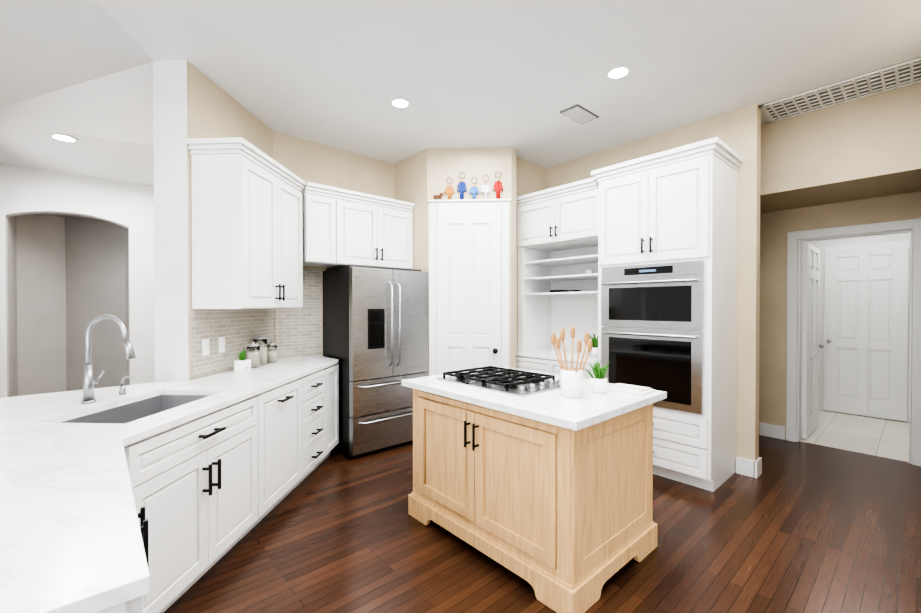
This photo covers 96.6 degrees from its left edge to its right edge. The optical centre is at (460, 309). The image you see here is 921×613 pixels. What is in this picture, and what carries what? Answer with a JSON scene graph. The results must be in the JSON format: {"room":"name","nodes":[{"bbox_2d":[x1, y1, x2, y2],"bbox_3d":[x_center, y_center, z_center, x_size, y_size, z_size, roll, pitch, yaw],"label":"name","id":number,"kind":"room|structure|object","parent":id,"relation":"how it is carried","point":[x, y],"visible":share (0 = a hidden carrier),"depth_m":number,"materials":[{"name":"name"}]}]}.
{"room":"kitchen","nodes":[
{"label":"kitchen","id":0,"kind":"room"},
{"bbox_2d":[0,0,920,476],"bbox_3d":[1.365,-0.152,3.532,8.390,3.100,9.800,0,1,-42],"label":"wall","id":1,"kind":"structure","parent":0,"point":[96,220],"depth_m":3.75,"materials":[{"name":"paint"}]},
{"bbox_2d":[48,133,78,142],"bbox_3d":[-3.091,-1.336,3.197,0.170,0.007,0.170,0,1,-42],"label":"ceiling light","id":2,"kind":"object","parent":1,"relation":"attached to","point":[63,137],"visible":1,"depth_m":3.18,"materials":[{"name":"white"}]},
{"bbox_2d":[202,338,208,355],"bbox_3d":[-1.839,0.272,2.964,0.009,0.120,0.070,0,0,3],"label":"electrical outlet plate","id":3,"kind":"object","parent":1,"relation":"attached to","point":[205,346],"depth_m":2.95,"materials":[{"name":"white plastic"}]},
{"bbox_2d":[219,337,224,352],"bbox_3d":[-1.829,0.271,3.145,0.008,0.120,0.070,0,0,3],"label":"electrical outlet plate","id":4,"kind":"object","parent":1,"relation":"attached to","point":[221,339],"depth_m":3.14,"materials":[{"name":"white plastic"}]},
{"bbox_2d":[186,137,305,308],"bbox_3d":[-1.627,-0.583,3.265,0.407,1.155,0.998,0,0,3],"label":"upper cabinet","id":5,"kind":"object","parent":1,"relation":"attached to","point":[247,237],"visible":1,"depth_m":2.83,"materials":[{"name":"white wood"}]},
{"bbox_2d":[301,182,414,268],"bbox_3d":[-1.080,-0.803,4.276,1.194,0.730,0.420,0,1,-42],"label":"upper cabinet","id":6,"kind":"object","parent":1,"relation":"attached to","point":[342,227],"visible":0.94,"depth_m":4.08,"materials":[{"name":"white wood"}]},
{"bbox_2d":[427,199,510,375],"bbox_3d":[0.089,0.119,4.325,0.650,2.545,0.651,0,1,-42],"label":"pantry door","id":7,"kind":"structure","parent":1,"relation":"in","point":[469,259],"depth_m":4.31,"materials":[{"name":"white wood"}]},
{"bbox_2d":[433,172,502,199],"bbox_3d":[0.082,-1.299,4.314,0.735,0.290,0.038,0,0,3],"label":"figurines","id":8,"kind":"object","parent":7,"relation":"on","point":[449,189],"visible":0.94,"depth_m":4.30,"materials":[{"name":"multicoloured"}]},
{"bbox_2d":[801,243,823,438],"bbox_3d":[3.974,0.333,4.606,0.796,2.094,0.095,0,1,-42],"label":"door leaf","id":9,"kind":"structure","parent":1,"relation":"in","point":[811,345],"depth_m":4.51,"materials":[{"name":"white wood"}]},
{"bbox_2d":[759,218,920,465],"bbox_3d":[3.759,0.290,4.117,0.140,2.207,1.214,0,1,-42],"label":"door frame","id":10,"kind":"structure","parent":1,"relation":"attached to","point":[793,397],"depth_m":4.29,"materials":[{"name":"white wood"}]},
{"bbox_2d":[823,248,908,421],"bbox_3d":[5.192,0.310,5.283,0.102,2.129,0.779,0,1,-42],"label":"door","id":11,"kind":"structure","parent":1,"relation":"in","point":[866,298],"depth_m":5.27,"materials":[{"name":"white wood"}]},
{"bbox_2d":[89,0,920,167],"bbox_3d":[-0.323,-1.756,4.025,11.000,0.100,9.200,0,1,-42],"label":"ceiling","id":12,"kind":"structure","parent":0,"point":[518,75],"depth_m":2.77,"materials":[{"name":"white paint"}]},
{"bbox_2d":[390,98,410,107],"bbox_3d":[-0.496,-1.697,3.376,0.170,0.007,0.170,0,1,-42],"label":"recessed light","id":13,"kind":"object","parent":12,"relation":"in","point":[400,102],"visible":1,"depth_m":3.37,"materials":[{"name":"white plastic"}]},
{"bbox_2d":[559,104,598,123],"bbox_3d":[1.039,-1.695,3.578,0.340,0.014,0.180,0,1,-42],"label":"ceiling vent","id":14,"kind":"object","parent":12,"relation":"in","point":[578,113],"visible":1,"depth_m":3.55,"materials":[{"name":"white metal"}]},
{"bbox_2d":[606,65,630,79],"bbox_3d":[1.129,-1.694,2.935,0.170,0.007,0.170,0,1,-42],"label":"recessed light","id":15,"kind":"object","parent":12,"relation":"in","point":[618,72],"visible":1,"depth_m":2.93,"materials":[{"name":"white plastic"}]},
{"bbox_2d":[759,57,920,122],"bbox_3d":[2.986,-1.692,3.196,0.440,0.014,1.000,0,1,-42],"label":"ceiling vent","id":16,"kind":"object","parent":12,"relation":"in","point":[893,77],"visible":0.98,"depth_m":3.17,"materials":[{"name":"white metal"}]},
{"bbox_2d":[164,435,920,612],"bbox_3d":[-0.621,1.445,2.580,8.600,0.080,11.000,0,1,-42],"label":"floor","id":17,"kind":"structure","parent":0,"point":[799,527],"depth_m":2.37,"materials":[{"name":"brown wood"}]},
{"bbox_2d":[61,407,152,612],"bbox_3d":[-1.898,0.970,1.734,0.672,0.884,3.144,0,1,-42],"label":"base cabinet","id":18,"kind":"object","parent":17,"relation":"on","point":[143,604],"depth_m":1.69,"materials":[{"name":"white wood"}]},
{"bbox_2d":[0,355,337,612],"bbox_3d":[-1.302,0.505,2.251,2.395,0.035,3.164,0,1,-42],"label":"countertop","id":19,"kind":"structure","parent":18,"relation":"on","point":[71,540],"depth_m":1.14,"materials":[{"name":"white stone"}]},
{"bbox_2d":[81,314,135,403],"bbox_3d":[-1.878,0.257,2.193,0.225,0.462,0.345,0,1,-42],"label":"faucet","id":20,"kind":"object","parent":19,"relation":"on","point":[88,390],"visible":1,"depth_m":2.14,"materials":[{"name":"silver metal"}]},
{"bbox_2d":[234,348,250,371],"bbox_3d":[-1.699,0.394,3.198,0.120,0.172,0.120,0,1,-42],"label":"potted plant","id":21,"kind":"object","parent":19,"relation":"on","point":[242,364],"visible":1,"depth_m":3.17,"materials":[{"name":"white ceramic"}]},
{"bbox_2d":[271,341,277,362],"bbox_3d":[-1.700,0.381,3.689,0.100,0.190,0.098,0,1,33],"label":"jar","id":22,"kind":"object","parent":19,"relation":"on","point":[274,348],"depth_m":3.66,"materials":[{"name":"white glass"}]},
{"bbox_2d":[117,364,338,612],"bbox_3d":[-1.038,0.964,2.500,1.685,0.884,3.144,0,1,-42],"label":"base cabinet","id":23,"kind":"object","parent":17,"relation":"on","point":[210,490],"depth_m":2.22,"materials":[{"name":"white wood"}]},
{"bbox_2d":[323,265,427,457],"bbox_3d":[-0.861,0.486,4.266,0.865,1.812,0.721,0,1,-42],"label":"fridge","id":24,"kind":"object","parent":17,"relation":"on","point":[375,331],"visible":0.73,"depth_m":3.97,"materials":[{"name":"silver metal"}]},
{"bbox_2d":[405,386,656,612],"bbox_3d":[0.391,0.966,2.607,0.927,0.879,1.300,0,1,-42],"label":"kitchen island","id":25,"kind":"object","parent":17,"relation":"on","point":[547,496],"depth_m":2.15,"materials":[{"name":"brown wood"}]},
{"bbox_2d":[402,366,665,433],"bbox_3d":[0.409,0.505,2.619,0.960,0.040,1.370,0,1,-42],"label":"island countertop","id":26,"kind":"structure","parent":25,"relation":"on","point":[582,413],"depth_m":2.20,"materials":[{"name":"white stone"}]},
{"bbox_2d":[437,366,560,396],"bbox_3d":[0.284,0.460,2.736,0.530,0.046,0.760,0,1,-42],"label":"cooktop","id":27,"kind":"object","parent":26,"relation":"in","point":[519,383],"visible":0.96,"depth_m":2.64,"materials":[{"name":"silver metal"}]},
{"bbox_2d":[551,326,592,397],"bbox_3d":[0.620,0.292,2.299,0.235,0.389,0.215,0,1,-42],"label":"utensil crock","id":28,"kind":"object","parent":26,"relation":"on","point":[571,382],"visible":1,"depth_m":2.26,"materials":[{"name":"white ceramic"}]},
{"bbox_2d":[584,360,609,393],"bbox_3d":[0.804,0.392,2.392,0.116,0.189,0.129,0,1,-42],"label":"potted plant","id":29,"kind":"object","parent":26,"relation":"on","point":[598,382],"visible":1,"depth_m":2.37,"materials":[{"name":"white ceramic"}]},
{"bbox_2d":[606,383,655,395],"bbox_3d":[1.008,0.474,2.457,0.180,0.022,0.240,0,1,-42],"label":"book","id":30,"kind":"object","parent":26,"relation":"on","point":[631,389],"visible":0.92,"depth_m":2.41,"materials":[{"name":"white paper"}]},
{"bbox_2d":[516,177,597,379],"bbox_3d":[1.147,0.071,4.375,0.654,2.640,1.044,0,1,-42],"label":"tall cabinet","id":31,"kind":"object","parent":17,"relation":"on","point":[557,236],"visible":0.4,"depth_m":4.50,"materials":[{"name":"white wood"}]},
{"bbox_2d":[550,270,592,291],"bbox_3d":[1.185,-0.294,4.365,0.150,0.229,0.455,0,1,-42],"label":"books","id":32,"kind":"object","parent":31,"relation":"in","point":[589,271],"visible":0.67,"depth_m":4.33,"materials":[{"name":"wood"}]},
{"bbox_2d":[588,333,597,356],"bbox_3d":[1.356,0.351,4.152,0.140,0.242,0.132,0,1,-42],"label":"potted plant","id":33,"kind":"object","parent":31,"relation":"on","point":[594,352],"visible":0.85,"depth_m":4.11,"materials":[{"name":"white ceramic"}]},
{"bbox_2d":[591,137,743,491],"bbox_3d":[1.781,0.062,3.616,0.712,2.670,1.030,0,1,-42],"label":"tall cabinet","id":34,"kind":"object","parent":17,"relation":"on","point":[667,271],"visible":0.77,"depth_m":3.31,"materials":[{"name":"white wood"}]},
{"bbox_2d":[800,407,908,461],"bbox_3d":[4.817,1.428,4.744,2.398,0.080,7.000,0,1,-42],"label":"floor","id":35,"kind":"structure","parent":0,"point":[881,437],"depth_m":4.52,"materials":[{"name":"beige tile"}]}
]}

